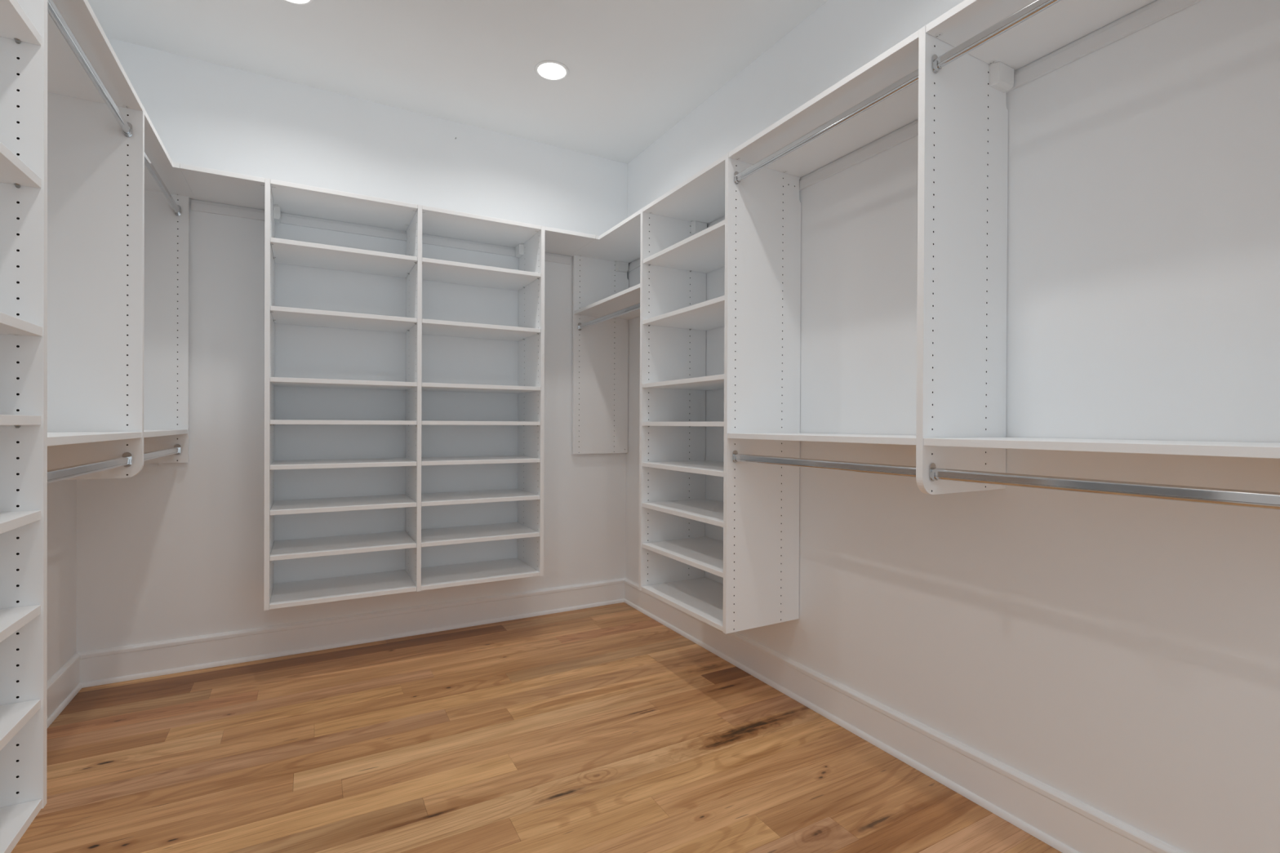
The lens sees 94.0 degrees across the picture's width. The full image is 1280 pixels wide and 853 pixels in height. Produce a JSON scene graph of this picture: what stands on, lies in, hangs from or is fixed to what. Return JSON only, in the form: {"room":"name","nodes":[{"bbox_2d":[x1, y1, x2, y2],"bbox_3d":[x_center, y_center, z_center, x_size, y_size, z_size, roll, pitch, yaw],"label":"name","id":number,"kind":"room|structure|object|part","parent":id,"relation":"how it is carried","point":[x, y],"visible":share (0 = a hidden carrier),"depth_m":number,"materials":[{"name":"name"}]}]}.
{"room":"walk-in closet","nodes":[
{"label":"walk-in closet","id":0,"kind":"room"},
{"bbox_2d":[47,479,76,680],"bbox_3d":[-1.228,-0.269,0.330,0.120,2.854,4.900,0,0,-29],"label":"wall","id":1,"kind":"structure","parent":0,"point":[61,495],"depth_m":2.35,"materials":[{"name":"paint"}]},
{"bbox_2d":[0,0,47,852],"bbox_3d":[-1.222,-0.126,0.840,0.379,1.812,0.684,0,0,-29],"label":"tower","id":2,"kind":"object","parent":1,"relation":"attached to","point":[23,23],"visible":1,"depth_m":1.20,"materials":[{"name":"white laminate"}]},
{"bbox_3d":[-1.226,0.565,0.841,0.374,0.019,0.644,0,0,-29],"label":"shelf","id":3,"kind":"part","parent":2,"relation":"part of","materials":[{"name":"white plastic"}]},
{"bbox_3d":[-1.225,0.373,0.841,0.374,0.019,0.644,0,0,-29],"label":"shelf","id":4,"kind":"part","parent":2,"relation":"part of","materials":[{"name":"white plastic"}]},
{"bbox_3d":[-1.224,0.181,0.840,0.374,0.019,0.644,0,0,-29],"label":"shelf","id":5,"kind":"part","parent":2,"relation":"part of","materials":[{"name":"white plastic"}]},
{"bbox_3d":[-1.223,-0.011,0.839,0.374,0.019,0.644,0,0,-29],"label":"shelf","id":6,"kind":"part","parent":2,"relation":"part of","materials":[{"name":"white plastic"}]},
{"bbox_3d":[-1.221,-0.491,0.838,0.374,0.019,0.644,0,0,-29],"label":"shelf","id":7,"kind":"part","parent":2,"relation":"part of","materials":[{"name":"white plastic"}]},
{"bbox_3d":[-1.220,-0.779,0.837,0.374,0.019,0.644,0,0,-29],"label":"shelf","id":8,"kind":"part","parent":2,"relation":"part of","materials":[{"name":"white plastic"}]},
{"bbox_3d":[-1.226,0.769,0.843,0.376,0.019,0.645,0,0,-29],"label":"shelf","id":9,"kind":"part","parent":2,"relation":"part of","materials":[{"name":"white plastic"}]},
{"bbox_3d":[-1.222,-0.191,0.839,0.376,0.019,0.645,0,0,-29],"label":"fixed shelf","id":10,"kind":"part","parent":2,"relation":"part of","materials":[{"name":"white plastic"}]},
{"bbox_2d":[46,652,81,728],"bbox_3d":[-1.170,1.035,0.369,0.024,0.145,4.900,0,0,-29],"label":"baseboard","id":11,"kind":"structure","parent":1,"relation":"attached to","point":[64,685],"depth_m":2.33,"materials":[{"name":"paint"}]},
{"bbox_3d":[-1.161,1.097,0.367,0.010,0.020,4.886,0,0,-29],"label":"shoe molding","id":12,"kind":"part","parent":11,"relation":"part of","materials":[{"name":"paint"}]},
{"bbox_2d":[47,0,144,479],"bbox_3d":[-1.585,-0.435,1.497,0.379,1.203,0.820,0,0,-29],"label":"hanging unit","id":13,"kind":"object","parent":1,"relation":"attached to","point":[95,172],"visible":0.52,"depth_m":1.86,"materials":[{"name":"white laminate"}]},
{"bbox_2d":[47,0,132,137],"bbox_3d":[-1.446,-0.948,1.560,0.024,0.048,0.802,0,0,-29],"label":"closet rod","id":14,"kind":"object","parent":13,"relation":"attached to","point":[54,12],"visible":1,"depth_m":1.55,"materials":[{"name":"silver metal"}]},
{"bbox_2d":[47,452,132,483],"bbox_3d":[-1.450,0.108,1.564,0.024,0.048,0.802,0,0,-29],"label":"closet rod","id":15,"kind":"object","parent":13,"relation":"attached to","point":[66,473],"visible":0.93,"depth_m":1.55,"materials":[{"name":"silver metal"}]},
{"bbox_2d":[47,431,142,446],"bbox_3d":[-1.583,0.029,1.490,0.376,0.019,0.801,0,0,-29],"label":"shelf","id":16,"kind":"object","parent":13,"relation":"attached to","point":[54,438],"depth_m":1.58,"materials":[{"name":"white laminate"}]},
{"bbox_2d":[47,0,142,111],"bbox_3d":[-1.577,-1.026,1.487,0.377,0.019,0.801,0,0,-29],"label":"shelf","id":17,"kind":"object","parent":13,"relation":"attached to","point":[68,80],"depth_m":1.68,"materials":[{"name":"white laminate"}]},
{"bbox_2d":[143,109,195,463],"bbox_3d":[-1.978,-0.439,2.230,0.401,1.203,0.841,0,0,-29],"label":"corner hanging unit","id":18,"kind":"object","parent":1,"relation":"attached to","point":[166,234],"visible":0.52,"depth_m":2.62,"materials":[{"name":"white laminate"}]},
{"bbox_2d":[143,444,180,461],"bbox_3d":[-1.850,0.104,2.286,0.024,0.048,0.811,0,0,-29],"label":"closet rod","id":19,"kind":"object","parent":18,"relation":"attached to","point":[175,450],"visible":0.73,"depth_m":2.34,"materials":[{"name":"silver metal"}]},
{"bbox_2d":[144,151,181,216],"bbox_3d":[-1.845,-0.952,2.283,0.024,0.048,0.811,0,0,-29],"label":"closet rod","id":20,"kind":"object","parent":18,"relation":"attached to","point":[177,209],"visible":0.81,"depth_m":2.33,"materials":[{"name":"silver metal"}]},
{"bbox_2d":[143,429,187,437],"bbox_3d":[-1.982,0.025,2.213,0.376,0.019,0.810,0,0,-29],"label":"shelf","id":21,"kind":"object","parent":18,"relation":"attached to","point":[147,433],"depth_m":2.37,"materials":[{"name":"white laminate"}]},
{"bbox_3d":[-2.181,-0.441,2.574,0.379,1.203,0.019,0,0,-29],"label":"panel","id":22,"kind":"part","parent":18,"relation":"part of","materials":[{"name":"white plastic"}]},
{"bbox_2d":[144,109,195,199],"bbox_3d":[-1.975,-1.031,2.228,0.400,0.019,0.841,0,0,-29],"label":"shelf","id":23,"kind":"object","parent":18,"relation":"attached to","point":[171,173],"depth_m":2.39,"materials":[{"name":"white laminate"}]},
{"bbox_2d":[75,37,627,652],"bbox_3d":[-1.252,-0.279,3.185,2.841,2.854,0.120,0,0,-29],"label":"wall","id":24,"kind":"structure","parent":0,"point":[166,551],"depth_m":2.96,"materials":[{"name":"paint"}]},
{"bbox_2d":[76,577,625,688],"bbox_3d":[-1.223,1.025,3.126,2.601,0.145,0.024,0,0,-29],"label":"baseboard","id":25,"kind":"structure","parent":24,"relation":"attached to","point":[149,660],"depth_m":2.94,"materials":[{"name":"paint"}]},
{"bbox_2d":[191,199,570,264],"bbox_3d":[-1.216,-0.995,3.125,1.828,0.048,0.011,0,0,-29],"label":"hanging rail","id":26,"kind":"object","parent":24,"relation":"attached to","point":[196,205],"visible":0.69,"depth_m":3.00,"materials":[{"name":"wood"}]},
{"bbox_2d":[263,177,545,610],"bbox_3d":[-1.127,-0.133,2.965,1.230,1.812,0.382,0,0,-29],"label":"shelving unit","id":27,"kind":"object","parent":24,"relation":"attached to","point":[527,239],"visible":1,"depth_m":2.88,"materials":[{"name":"white laminate"}]},
{"bbox_2d":[179,163,265,209],"bbox_3d":[-1.786,-1.031,2.595,0.285,0.020,0.382,0,0,-29],"label":"shelf","id":28,"kind":"object","parent":27,"relation":"attached to","point":[207,184],"visible":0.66,"depth_m":2.54,"materials":[{"name":"white laminate"}]},
{"bbox_3d":[-1.657,-0.135,2.672,0.019,1.812,0.382,0,0,-29],"label":"panel","id":29,"kind":"part","parent":27,"relation":"part of","materials":[{"name":"white plastic"}]},
{"bbox_3d":[-1.395,0.557,2.822,0.586,0.019,0.377,0,0,-29],"label":"shelf","id":30,"kind":"part","parent":27,"relation":"part of","materials":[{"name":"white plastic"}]},
{"bbox_3d":[-1.396,0.761,2.822,0.586,0.019,0.379,0,0,-29],"label":"shelf","id":31,"kind":"part","parent":27,"relation":"part of","materials":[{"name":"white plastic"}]},
{"bbox_3d":[-1.394,0.365,2.821,0.586,0.019,0.377,0,0,-29],"label":"shelf","id":32,"kind":"part","parent":27,"relation":"part of","materials":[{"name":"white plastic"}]},
{"bbox_3d":[-1.393,0.173,2.821,0.586,0.019,0.377,0,0,-29],"label":"shelf","id":33,"kind":"part","parent":27,"relation":"part of","materials":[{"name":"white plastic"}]},
{"bbox_3d":[-1.393,-0.019,2.820,0.586,0.019,0.377,0,0,-29],"label":"shelf","id":34,"kind":"part","parent":27,"relation":"part of","materials":[{"name":"white plastic"}]},
{"bbox_3d":[-1.391,-0.499,2.818,0.586,0.019,0.377,0,0,-29],"label":"shelf","id":35,"kind":"part","parent":27,"relation":"part of","materials":[{"name":"white plastic"}]},
{"bbox_3d":[-1.389,-0.787,2.817,0.586,0.019,0.377,0,0,-29],"label":"shelf","id":36,"kind":"part","parent":27,"relation":"part of","materials":[{"name":"white plastic"}]},
{"bbox_3d":[-1.391,-0.199,2.819,0.586,0.019,0.379,0,0,-29],"label":"fixed shelf","id":37,"kind":"part","parent":27,"relation":"part of","materials":[{"name":"white plastic"}]},
{"bbox_3d":[-1.387,-1.030,2.815,0.586,0.019,0.380,0,0,-29],"label":"shelf","id":38,"kind":"part","parent":27,"relation":"part of","materials":[{"name":"white wood"}]},
{"bbox_3d":[-1.126,-0.133,2.966,0.019,1.812,0.382,0,0,-29],"label":"panel","id":39,"kind":"part","parent":27,"relation":"part of","materials":[{"name":"white plastic"}]},
{"bbox_3d":[-0.866,0.558,3.115,0.583,0.019,0.377,0,0,-29],"label":"shelf","id":40,"kind":"part","parent":27,"relation":"part of","materials":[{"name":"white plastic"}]},
{"bbox_3d":[-0.865,0.366,3.115,0.583,0.019,0.377,0,0,-29],"label":"shelf","id":41,"kind":"part","parent":27,"relation":"part of","materials":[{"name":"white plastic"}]},
{"bbox_3d":[-0.866,0.762,3.115,0.584,0.019,0.379,0,0,-29],"label":"shelf","id":42,"kind":"part","parent":27,"relation":"part of","materials":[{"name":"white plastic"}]},
{"bbox_3d":[-0.864,0.174,3.114,0.583,0.019,0.377,0,0,-29],"label":"shelf","id":43,"kind":"part","parent":27,"relation":"part of","materials":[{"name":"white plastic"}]},
{"bbox_3d":[-0.863,-0.018,3.113,0.583,0.019,0.377,0,0,-29],"label":"shelf","id":44,"kind":"part","parent":27,"relation":"part of","materials":[{"name":"white plastic"}]},
{"bbox_3d":[-0.861,-0.498,3.112,0.583,0.019,0.377,0,0,-29],"label":"shelf","id":45,"kind":"part","parent":27,"relation":"part of","materials":[{"name":"white plastic"}]},
{"bbox_3d":[-0.859,-0.786,3.111,0.583,0.019,0.377,0,0,-29],"label":"shelf","id":46,"kind":"part","parent":27,"relation":"part of","materials":[{"name":"white plastic"}]},
{"bbox_3d":[-0.862,-0.198,3.112,0.584,0.019,0.379,0,0,-29],"label":"fixed shelf","id":47,"kind":"part","parent":27,"relation":"part of","materials":[{"name":"white plastic"}]},
{"bbox_3d":[-0.858,-1.029,3.108,0.584,0.019,0.380,0,0,-29],"label":"shelf","id":48,"kind":"part","parent":27,"relation":"part of","materials":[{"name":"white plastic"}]},
{"bbox_3d":[-0.598,-0.132,3.258,0.019,1.812,0.382,0,0,-29],"label":"panel","id":49,"kind":"part","parent":27,"relation":"part of","materials":[{"name":"white plastic"}]},
{"bbox_2d":[544,226,595,255],"bbox_3d":[-0.458,-1.028,3.330,0.289,0.020,0.382,0,0,-29],"label":"shelf","id":50,"kind":"object","parent":27,"relation":"attached to","point":[557,241],"visible":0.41,"depth_m":3.27,"materials":[{"name":"white laminate"}]},
{"bbox_2d":[87,0,827,164],"bbox_3d":[-0.060,-1.693,1.036,2.841,0.100,5.020,0,0,-29],"label":"ceiling","id":51,"kind":"structure","parent":0,"point":[637,68],"depth_m":2.61,"materials":[{"name":"paint"}]},
{"bbox_2d":[283,0,314,5],"bbox_3d":[-1.323,-1.649,2.262,0.158,0.009,0.158,0,0,-29],"label":"recessed light","id":52,"kind":"object","parent":51,"relation":"in","point":[302,2],"visible":1,"depth_m":2.32,"materials":[{"name":"white plastic"}]},
{"bbox_2d":[288,0,308,3],"bbox_3d":[-1.323,-1.648,2.262,0.126,0.008,0.126,0,0,-29],"label":"diffuser","id":53,"kind":"object","parent":52,"relation":"attached to","point":[289,1],"depth_m":2.31,"materials":[{"name":"white plastic"}]},
{"bbox_2d":[534,60,568,80],"bbox_3d":[-0.408,-1.646,2.768,0.158,0.009,0.158,0,0,-29],"label":"recessed light","id":54,"kind":"object","parent":51,"relation":"in","point":[552,70],"visible":1,"depth_m":2.75,"materials":[{"name":"white plastic"}]},
{"bbox_2d":[537,62,565,79],"bbox_3d":[-0.408,-1.646,2.768,0.126,0.008,0.126,0,0,-29],"label":"diffuser","id":55,"kind":"object","parent":54,"relation":"attached to","point":[545,70],"depth_m":2.76,"materials":[{"name":"white plastic"}]},
{"bbox_2d":[10,602,1062,852],"bbox_3d":[-0.043,1.141,0.994,2.601,0.060,4.900,0,0,-29],"label":"floor","id":56,"kind":"structure","parent":0,"point":[602,729],"depth_m":1.96,"materials":[{"name":"brown wood"}]},
{"bbox_2d":[625,0,1279,852],"bbox_3d":[1.153,-0.263,1.648,0.120,2.854,4.900,0,0,-29],"label":"wall","id":57,"kind":"structure","parent":0,"point":[1120,655],"depth_m":1.56,"materials":[{"name":"paint"}]},
{"bbox_2d":[568,208,640,453],"bbox_3d":[-0.052,-0.434,3.295,0.390,1.204,0.843,0,0,-29],"label":"corner hanging unit","id":58,"kind":"object","parent":57,"relation":"attached to","point":[600,282],"visible":0.91,"depth_m":3.61,"materials":[{"name":"white laminate"}]},
{"bbox_3d":[-0.239,-0.436,3.654,0.369,1.203,0.019,0,0,-29],"label":"panel","id":59,"kind":"part","parent":58,"relation":"part of","materials":[{"name":"white plastic"}]},
{"bbox_2d":[568,208,640,263],"bbox_3d":[-0.050,-1.026,3.292,0.388,0.019,0.843,0,0,-29],"label":"shelf","id":60,"kind":"object","parent":58,"relation":"attached to","point":[620,244],"depth_m":3.36,"materials":[{"name":"white laminate"}]},
{"bbox_2d":[573,283,639,319],"bbox_3d":[-0.035,-0.674,3.287,0.366,0.019,0.816,0,0,-29],"label":"shelf","id":61,"kind":"object","parent":58,"relation":"attached to","point":[630,296],"depth_m":3.33,"materials":[{"name":"white laminate"}]},
{"bbox_2d":[577,302,639,330],"bbox_3d":[-0.164,-0.596,3.217,0.024,0.048,0.817,0,0,-29],"label":"closet rod","id":62,"kind":"object","parent":58,"relation":"attached to","point":[637,306],"visible":0.84,"depth_m":3.20,"materials":[{"name":"silver metal"}]},
{"bbox_2d":[639,152,800,634],"bbox_3d":[0.325,-0.125,2.634,0.369,1.812,0.680,0,0,-29],"label":"tower","id":63,"kind":"object","parent":57,"relation":"attached to","point":[757,242],"visible":0.99,"depth_m":2.41,"materials":[{"name":"white laminate"}]},
{"bbox_3d":[0.165,-0.127,2.923,0.369,1.812,0.019,0,0,-29],"label":"panel","id":64,"kind":"part","parent":63,"relation":"part of","materials":[{"name":"white plastic"}]},
{"bbox_3d":[0.321,0.770,2.638,0.366,0.019,0.641,0,0,-29],"label":"shelf","id":65,"kind":"part","parent":63,"relation":"part of","materials":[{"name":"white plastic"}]},
{"bbox_3d":[0.323,0.566,2.637,0.364,0.019,0.640,0,0,-29],"label":"shelf","id":66,"kind":"part","parent":63,"relation":"part of","materials":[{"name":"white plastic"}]},
{"bbox_3d":[0.323,0.373,2.636,0.364,0.019,0.640,0,0,-29],"label":"shelf","id":67,"kind":"part","parent":63,"relation":"part of","materials":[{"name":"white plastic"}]},
{"bbox_3d":[0.324,0.181,2.636,0.364,0.019,0.640,0,0,-29],"label":"shelf","id":68,"kind":"part","parent":63,"relation":"part of","materials":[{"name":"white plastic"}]},
{"bbox_3d":[0.325,-0.011,2.635,0.364,0.019,0.640,0,0,-29],"label":"shelf","id":69,"kind":"part","parent":63,"relation":"part of","materials":[{"name":"white plastic"}]},
{"bbox_3d":[0.325,-0.190,2.634,0.366,0.019,0.641,0,0,-29],"label":"fixed shelf","id":70,"kind":"part","parent":63,"relation":"part of","materials":[{"name":"white plastic"}]},
{"bbox_3d":[0.328,-1.022,2.631,0.367,0.019,0.641,0,0,-29],"label":"shelf","id":71,"kind":"part","parent":63,"relation":"part of","materials":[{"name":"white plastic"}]},
{"bbox_3d":[0.327,-0.490,2.634,0.364,0.019,0.640,0,0,-29],"label":"shelf","id":72,"kind":"part","parent":63,"relation":"part of","materials":[{"name":"white plastic"}]},
{"bbox_3d":[0.329,-0.778,2.632,0.364,0.019,0.640,0,0,-29],"label":"shelf","id":73,"kind":"part","parent":63,"relation":"part of","materials":[{"name":"white plastic"}]},
{"bbox_3d":[0.485,-0.124,2.345,0.369,1.812,0.019,0,0,-29],"label":"panel","id":74,"kind":"part","parent":63,"relation":"part of","materials":[{"name":"white plastic"}]},
{"bbox_2d":[623,577,1186,852],"bbox_3d":[1.084,1.040,1.617,0.024,0.145,4.900,0,0,-29],"label":"baseboard","id":75,"kind":"structure","parent":57,"relation":"attached to","point":[1064,823],"depth_m":1.90,"materials":[{"name":"paint"}]},
{"bbox_2d":[626,0,1202,272],"bbox_3d":[0.707,-0.984,2.322,0.011,0.048,3.256,0,0,-29],"label":"hanging rail","id":76,"kind":"object","parent":57,"relation":"attached to","point":[1158,10],"visible":0.65,"depth_m":1.59,"materials":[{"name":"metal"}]},
{"bbox_2d":[727,25,1013,494],"bbox_3d":[0.695,-0.426,1.966,0.369,1.203,0.844,0,0,-29],"label":"hanging unit","id":77,"kind":"object","parent":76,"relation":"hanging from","point":[961,111],"visible":0.94,"depth_m":1.63,"materials":[{"name":"white laminate"}]},
{"bbox_2d":[727,432,915,444],"bbox_3d":[0.683,0.037,1.987,0.366,0.019,0.801,0,0,-29],"label":"shelf","id":78,"kind":"object","parent":77,"relation":"attached to","point":[829,437],"depth_m":1.85,"materials":[{"name":"white laminate"}]},
{"bbox_2d":[728,30,918,177],"bbox_3d":[0.687,-1.018,1.982,0.367,0.019,0.801,0,0,-29],"label":"shelf","id":79,"kind":"object","parent":77,"relation":"attached to","point":[900,109],"depth_m":1.96,"materials":[{"name":"white laminate"}]},
{"bbox_2d":[732,450,915,477],"bbox_3d":[0.554,0.116,1.916,0.024,0.048,0.801,0,0,-29],"label":"closet rod","id":80,"kind":"object","parent":77,"relation":"attached to","point":[878,468],"visible":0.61,"depth_m":1.84,"materials":[{"name":"silver metal"}]},
{"bbox_2d":[733,68,918,184],"bbox_3d":[0.559,-0.940,1.912,0.024,0.048,0.801,0,0,-29],"label":"closet rod","id":81,"kind":"object","parent":77,"relation":"attached to","point":[912,77],"visible":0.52,"depth_m":1.84,"materials":[{"name":"silver metal"}]},
{"bbox_3d":[0.883,-0.424,1.626,0.369,1.203,0.019,0,0,-29],"label":"panel","id":82,"kind":"part","parent":77,"relation":"part of","materials":[{"name":"white plastic"}]},
{"bbox_2d":[923,0,1279,458],"bbox_3d":[1.087,-0.422,1.258,0.369,1.203,0.820,0,0,-29],"label":"hanging unit","id":83,"kind":"object","parent":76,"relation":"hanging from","point":[1064,22],"visible":0.98,"depth_m":1.46,"materials":[{"name":"white laminate"}]},
{"bbox_2d":[931,0,1061,73],"bbox_3d":[0.957,-0.935,1.194,0.024,0.048,0.801,0,0,-29],"label":"closet rod","id":84,"kind":"object","parent":83,"relation":"attached to","point":[1036,6],"visible":1,"depth_m":1.41,"materials":[{"name":"silver metal"}]},
{"bbox_2d":[925,0,1155,71],"bbox_3d":[1.085,-1.014,1.264,0.367,0.019,0.801,0,0,-29],"label":"shelf","id":85,"kind":"object","parent":83,"relation":"attached to","point":[1064,22],"depth_m":1.50,"materials":[{"name":"white laminate"}]},
{"bbox_2d":[923,437,1279,458],"bbox_3d":[1.080,0.042,1.268,0.366,0.019,0.801,0,0,-29],"label":"shelf","id":86,"kind":"object","parent":83,"relation":"attached to","point":[1227,449],"depth_m":1.19,"materials":[{"name":"white laminate"}]},
{"bbox_2d":[928,462,1279,510],"bbox_3d":[0.952,0.121,1.198,0.024,0.048,0.801,0,0,-29],"label":"closet rod","id":87,"kind":"object","parent":83,"relation":"attached to","point":[1242,498],"visible":1,"depth_m":1.18,"materials":[{"name":"silver metal"}]}
]}

